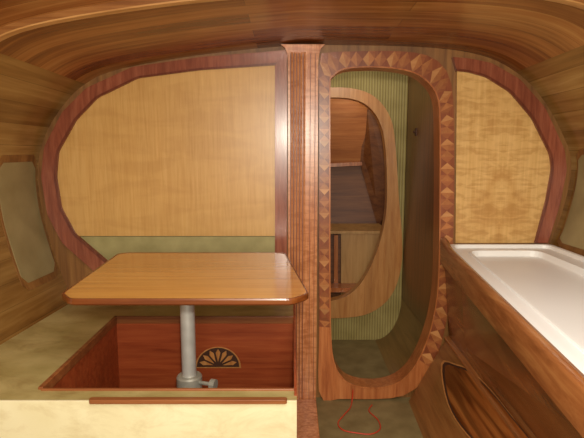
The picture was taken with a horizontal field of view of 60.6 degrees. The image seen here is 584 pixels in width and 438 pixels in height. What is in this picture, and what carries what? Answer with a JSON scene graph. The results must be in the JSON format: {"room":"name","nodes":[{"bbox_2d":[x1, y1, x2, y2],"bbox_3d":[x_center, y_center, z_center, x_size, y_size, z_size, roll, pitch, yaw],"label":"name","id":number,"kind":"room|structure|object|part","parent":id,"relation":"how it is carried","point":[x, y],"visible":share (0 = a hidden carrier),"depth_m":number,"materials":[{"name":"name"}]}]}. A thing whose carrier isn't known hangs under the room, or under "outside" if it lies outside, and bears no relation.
{"room":"ship interior","nodes":[
{"label":"ship interior","id":0,"kind":"room"},
{"bbox_2d":[0,53,83,344],"bbox_3d":[-0.985,0.235,0.936,0.388,1.428,2.255,1,8,7],"label":"wall","id":1,"kind":"structure","parent":0,"point":[31,96],"depth_m":1.76,"materials":[{"name":"brown wood"}]},
{"bbox_2d":[0,155,57,290],"bbox_3d":[-0.986,0.006,1.880,0.074,0.490,0.249,1,8,4],"label":"window","id":2,"kind":"structure","parent":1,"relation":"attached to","point":[26,237],"depth_m":1.87,"materials":[{"name":"beige fabric"}]},
{"bbox_2d":[0,0,583,83],"bbox_3d":[0.035,-0.565,1.335,1.909,0.246,1.200,0,8,0],"label":"ceiling","id":3,"kind":"structure","parent":0,"point":[519,35],"depth_m":1.59,"materials":[{"name":"brown wood"}]},
{"bbox_2d":[0,0,583,41],"bbox_3d":[0.051,-0.482,1.325,2.031,0.291,0.022,0,8,0],"label":"beam","id":4,"kind":"structure","parent":3,"relation":"attached to","point":[9,30],"depth_m":1.31,"materials":[{"name":"brown wood"}]},
{"bbox_2d":[38,45,570,396],"bbox_3d":[0.049,0.045,2.043,2.150,1.475,0.035,0,8,0],"label":"wall","id":5,"kind":"structure","parent":0,"point":[73,269],"depth_m":1.98,"materials":[{"name":"brown wood"}]},
{"bbox_2d":[41,50,286,270],"bbox_3d":[-0.504,-0.152,1.983,0.970,0.997,0.026,0,8,0],"label":"panel","id":6,"kind":"object","parent":5,"relation":"attached to","point":[185,155],"visible":0.86,"depth_m":1.97,"materials":[{"name":"brown wood"}]},
{"bbox_3d":[-0.044,-0.158,1.984,0.050,0.984,0.022,0,8,0],"label":"upright trim","id":7,"kind":"part","parent":6,"relation":"part of","materials":[{"name":"brown wood"}]},
{"bbox_2d":[318,51,453,399],"bbox_3d":[0.372,0.059,2.036,0.545,1.421,0.083,0,8,0],"label":"doorway frame","id":8,"kind":"object","parent":5,"relation":"attached to","point":[333,383],"visible":0.95,"depth_m":2.00,"materials":[{"name":"brown wood"}]},
{"bbox_2d":[451,57,566,242],"bbox_3d":[0.849,-0.262,1.969,0.467,0.724,0.024,0,8,0],"label":"panel","id":9,"kind":"object","parent":5,"relation":"attached to","point":[511,167],"visible":1,"depth_m":1.97,"materials":[{"name":"brown wood"}]},
{"bbox_2d":[330,99,384,223],"bbox_3d":[0.330,-0.308,3.078,0.565,0.862,0.142,0,8,0],"label":"cabinet","id":10,"kind":"object","parent":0,"point":[357,169],"visible":0.46,"depth_m":3.08,"materials":[{"name":"brown wood"}]},
{"bbox_2d":[316,340,422,437],"bbox_3d":[0.000,0.880,1.378,1.900,0.040,2.890,0,8,0],"label":"floor","id":11,"kind":"structure","parent":0,"point":[356,358],"depth_m":2.03,"materials":[{"name":"carpet"}]},
{"bbox_2d":[0,304,296,437],"bbox_3d":[-0.472,0.602,1.658,0.969,0.433,0.815,0,8,0],"label":"settee base","id":12,"kind":"object","parent":11,"relation":"on","point":[80,371],"visible":0.99,"depth_m":1.53,"materials":[{"name":"fabric"}]},
{"bbox_3d":[0.009,0.604,1.666,0.007,0.428,0.755,0,8,0],"label":"panel","id":13,"kind":"part","parent":12,"relation":"part of","materials":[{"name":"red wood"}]},
{"bbox_2d":[62,252,308,387],"bbox_3d":[-0.295,0.493,1.593,0.677,0.668,0.578,0,8,0],"label":"dining table","id":14,"kind":"object","parent":11,"relation":"on","point":[187,280],"visible":0.91,"depth_m":1.47,"materials":[{"name":"brown wood"}]},
{"bbox_2d":[176,371,217,387],"bbox_3d":[-0.324,0.659,1.605,0.183,0.335,0.180,0,8,0],"label":"socket","id":15,"kind":"object","parent":14,"relation":"attached to","point":[194,379],"depth_m":1.56,"materials":[{"name":"metal"}]},
{"bbox_2d":[281,44,324,437],"bbox_3d":[0.041,0.075,1.822,0.166,1.434,0.350,0,8,0],"label":"support post","id":16,"kind":"object","parent":11,"relation":"on","point":[303,59],"visible":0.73,"depth_m":1.95,"materials":[{"name":"brown wood"}]},
{"bbox_2d":[337,390,380,434],"bbox_3d":[0.277,0.754,1.947,0.163,0.058,0.233,3,9,24],"label":"power cord","id":17,"kind":"object","parent":11,"relation":"on","point":[352,390],"visible":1,"depth_m":1.91,"materials":[{"name":"red plastic"}]},
{"bbox_2d":[409,237,583,437],"bbox_3d":[0.710,0.524,1.291,0.513,0.706,1.540,0,8,3],"label":"base cabinet","id":18,"kind":"object","parent":11,"relation":"on","point":[494,375],"visible":1,"depth_m":1.46,"materials":[{"name":"brown wood"}]},
{"bbox_3d":[0.587,0.603,1.596,0.073,0.142,0.660,0,8,0],"label":"locker door","id":19,"kind":"part","parent":18,"relation":"part of","materials":[{"name":"brown wood"}]},
{"bbox_2d":[450,244,583,373],"bbox_3d":[0.743,0.223,1.258,0.574,0.044,1.492,0,8,0],"label":"sink","id":20,"kind":"object","parent":18,"relation":"on","point":[544,283],"visible":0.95,"depth_m":1.51,"materials":[{"name":"white ceramic"}]},
{"bbox_2d":[331,71,407,339],"bbox_3d":[0.315,-0.101,2.676,0.568,1.549,0.030,0,8,0],"label":"wall","id":21,"kind":"structure","parent":0,"point":[390,88],"depth_m":2.63,"materials":[{"name":"fabric"}]},
{"bbox_2d":[330,223,380,296],"bbox_3d":[0.300,0.279,2.946,0.511,0.458,0.360,0,8,0],"label":"cabinet","id":22,"kind":"object","parent":21,"relation":"attached to","point":[352,245],"visible":0.37,"depth_m":2.86,"materials":[{"name":"brown wood"}]},
{"bbox_2d":[331,283,355,291],"bbox_3d":[0.206,0.389,2.830,0.322,0.025,0.100,0,8,0],"label":"shelf","id":23,"kind":"object","parent":22,"relation":"attached to","point":[335,287],"depth_m":2.80,"materials":[{"name":"brown wood"}]},
{"bbox_2d":[330,223,380,233],"bbox_3d":[0.292,0.055,2.950,0.494,0.016,0.290,0,8,0],"label":"shelf","id":24,"kind":"object","parent":22,"relation":"attached to","point":[335,228],"depth_m":2.89,"materials":[{"name":"brown wood"}]},
{"bbox_2d":[330,87,401,317],"bbox_3d":[0.340,-0.070,2.679,0.504,1.229,0.063,0,8,0],"label":"mirror frame","id":25,"kind":"structure","parent":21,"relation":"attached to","point":[377,284],"depth_m":2.68,"materials":[{"name":"brown wood"}]},
{"bbox_2d":[380,76,408,271],"bbox_3d":[0.250,-0.233,3.299,1.100,1.640,1.200,0,8,0],"label":"wall","id":26,"kind":"structure","parent":0,"point":[408,76],"depth_m":3.19,"materials":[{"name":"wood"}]},
{"bbox_2d":[375,298,422,374],"bbox_3d":[0.529,0.591,2.448,0.140,0.240,0.609,0,8,0],"label":"wall","id":27,"kind":"structure","parent":0,"point":[399,344],"depth_m":2.52,"materials":[{"name":"brown wood"}]},
{"bbox_2d":[402,77,433,326],"bbox_3d":[0.607,-0.058,2.357,0.046,1.550,0.614,0,8,0],"label":"wall","id":28,"kind":"structure","parent":0,"point":[419,177],"depth_m":2.37,"materials":[{"name":"brown wood"}]},
{"bbox_2d":[517,45,583,246],"bbox_3d":[1.080,0.205,0.932,0.426,1.486,2.264,-1,8,-7],"label":"wall","id":29,"kind":"structure","parent":0,"point":[559,79],"depth_m":1.85,"materials":[{"name":"brown wood"}]},
{"bbox_2d":[557,149,583,255],"bbox_3d":[1.091,-0.062,1.833,0.066,0.387,0.275,-1,8,-4],"label":"panel","id":30,"kind":"object","parent":29,"relation":"attached to","point":[571,238],"visible":0.93,"depth_m":1.92,"materials":[{"name":"beige fabric"}]}
]}

